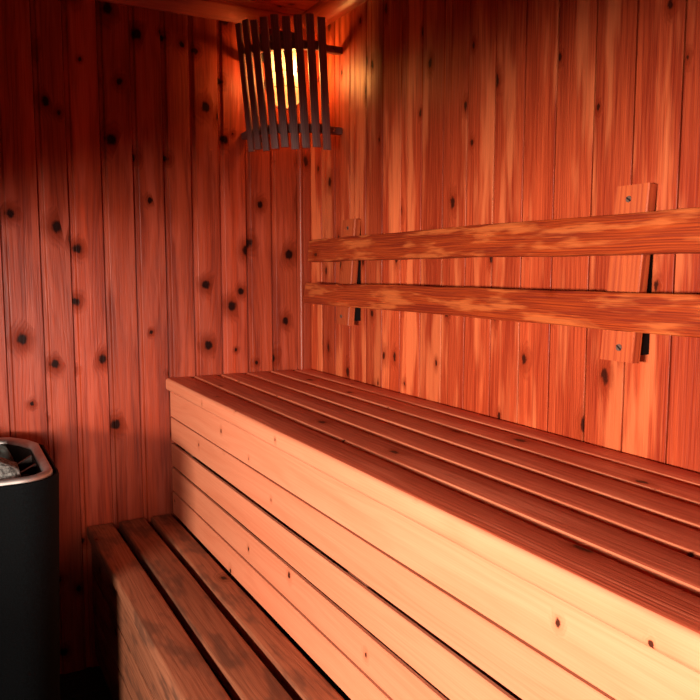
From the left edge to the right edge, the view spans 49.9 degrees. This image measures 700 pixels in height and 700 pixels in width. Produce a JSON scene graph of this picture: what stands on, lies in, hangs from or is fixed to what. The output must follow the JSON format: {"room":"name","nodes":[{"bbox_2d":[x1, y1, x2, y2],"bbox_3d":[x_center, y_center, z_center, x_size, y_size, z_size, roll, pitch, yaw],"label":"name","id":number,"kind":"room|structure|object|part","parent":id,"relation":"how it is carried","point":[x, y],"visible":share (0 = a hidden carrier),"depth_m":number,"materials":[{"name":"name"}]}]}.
{"room":"sauna","nodes":[
{"label":"sauna","id":0,"kind":"room"},
{"bbox_2d":[0,0,300,673],"bbox_3d":[-0.919,-0.025,2.104,1.760,1.974,0.060,-3,7,-28],"label":"wall","id":1,"kind":"structure","parent":0,"point":[143,241],"depth_m":2.19,"materials":[{"name":"brown wood"}]},
{"bbox_2d":[97,0,305,32],"bbox_3d":[-0.898,-0.980,1.963,1.760,0.045,0.028,-3,7,-28],"label":"trim","id":2,"kind":"structure","parent":1,"relation":"attached to","point":[209,9],"depth_m":2.22,"materials":[{"name":"brown wood"}]},
{"bbox_2d":[259,31,298,109],"bbox_3d":[-0.208,-0.845,2.276,0.102,0.241,0.160,-3,7,-28],"label":"lamp","id":3,"kind":"object","parent":1,"relation":"attached to","point":[281,32],"visible":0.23,"depth_m":2.25,"materials":[{"name":"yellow glass"}]},
{"bbox_2d":[292,50,295,63],"bbox_3d":[-0.178,-0.883,2.251,0.034,0.043,0.034,-3,7,-28],"label":"socket","id":4,"kind":"object","parent":3,"relation":"attached to","point":[294,52],"depth_m":2.24,"materials":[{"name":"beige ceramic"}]},
{"bbox_2d":[235,13,341,151],"bbox_3d":[-0.193,-0.773,2.210,0.325,0.373,0.132,2,6,16],"label":"lampshade","id":5,"kind":"object","parent":1,"relation":"attached to","point":[248,51],"visible":1,"depth_m":2.17,"materials":[{"name":"brown wood"}]},
{"bbox_2d":[297,29,312,584],"bbox_3d":[-0.146,-0.064,2.476,0.044,1.974,0.016,-3,7,-28],"label":"trim","id":6,"kind":"structure","parent":1,"relation":"attached to","point":[303,154],"depth_m":2.44,"materials":[{"name":"brown wood"}]},
{"bbox_2d":[60,622,347,699],"bbox_3d":[-0.351,1.120,0.914,2.120,0.050,2.896,-3,7,-28],"label":"floor","id":7,"kind":"structure","parent":0,"point":[89,683],"depth_m":2.17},
{"bbox_2d":[0,437,59,699],"bbox_3d":[-0.909,0.627,1.730,0.438,0.756,0.475,-3,7,-28],"label":"heater","id":8,"kind":"object","parent":7,"relation":"on","point":[29,505],"visible":0.98,"depth_m":1.58,"materials":[{"name":"black paint"}]},
{"bbox_2d":[0,444,13,460],"bbox_3d":[-0.865,0.293,1.785,0.132,0.161,0.138,-3,7,-28],"label":"stone","id":9,"kind":"object","parent":8,"relation":"in","point":[4,452],"visible":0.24,"depth_m":1.78,"materials":[{"name":"grey stone"}]},
{"bbox_2d":[0,457,20,479],"bbox_3d":[-0.785,0.296,1.627,0.152,0.139,0.133,-3,7,-28],"label":"stone","id":10,"kind":"object","parent":8,"relation":"in","point":[9,469],"visible":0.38,"depth_m":1.61,"materials":[{"name":"grey stone"}]},
{"bbox_2d":[87,514,343,699],"bbox_3d":[-0.003,0.858,1.069,0.252,0.438,2.770,-3,7,-28],"label":"bench","id":11,"kind":"object","parent":7,"relation":"on","point":[143,652],"visible":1,"depth_m":1.67,"materials":[{"name":"brown wood"}]},
{"bbox_2d":[166,369,699,699],"bbox_3d":[0.315,0.629,1.217,0.486,0.861,2.770,-3,7,-28],"label":"bench","id":12,"kind":"object","parent":7,"relation":"on","point":[588,555],"visible":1,"depth_m":1.18,"materials":[{"name":"brown wood"}]},
{"bbox_3d":[-0.448,0.569,2.212,0.045,0.770,0.070,-3,7,-28],"label":"post","id":13,"kind":"part","parent":12,"relation":"part of","materials":[{"name":"brown wood"}]},
{"bbox_3d":[-0.085,0.548,2.406,0.045,0.770,0.070,-3,7,-28],"label":"post","id":14,"kind":"part","parent":12,"relation":"part of","materials":[{"name":"beige wood"}]},
{"bbox_3d":[0.032,0.663,1.328,0.045,0.770,0.070,-3,7,-28],"label":"post","id":15,"kind":"part","parent":12,"relation":"part of","materials":[{"name":"beige wood"}]},
{"bbox_2d":[214,0,319,13],"bbox_3d":[-0.229,-0.900,0.769,1.840,0.050,2.888,-3,7,-28],"label":"ceiling","id":16,"kind":"structure","parent":0,"point":[285,6],"depth_m":2.25,"materials":[{"name":"brown wood"}]},
{"bbox_2d":[310,0,699,699],"bbox_3d":[0.547,0.060,1.309,0.060,1.974,2.860,-3,7,-28],"label":"wall","id":17,"kind":"structure","parent":0,"point":[449,113],"depth_m":1.59,"materials":[{"name":"brown wood"}]},
{"bbox_2d":[302,0,366,32],"bbox_3d":[0.521,-0.889,1.143,0.046,0.052,2.770,-3,7,-28],"label":"trim","id":18,"kind":"structure","parent":17,"relation":"attached to","point":[332,10],"depth_m":2.20,"materials":[{"name":"brown wood"}]},
{"bbox_2d":[303,183,699,363],"bbox_3d":[0.477,-0.129,1.280,0.070,0.307,2.517,-3,7,-28],"label":"backrest","id":19,"kind":"object","parent":17,"relation":"attached to","point":[627,314],"visible":1,"depth_m":1.39,"materials":[{"name":"brown wood"}]},
{"bbox_3d":[0.458,-0.065,1.281,0.031,0.070,2.509,-3,7,-28],"label":"rail","id":20,"kind":"part","parent":19,"relation":"part of","materials":[{"name":"brown wood"}]},
{"bbox_3d":[0.474,-0.195,1.262,0.032,0.074,2.500,-3,7,-28],"label":"rail","id":21,"kind":"part","parent":19,"relation":"part of","materials":[{"name":"brown wood"}]}
]}

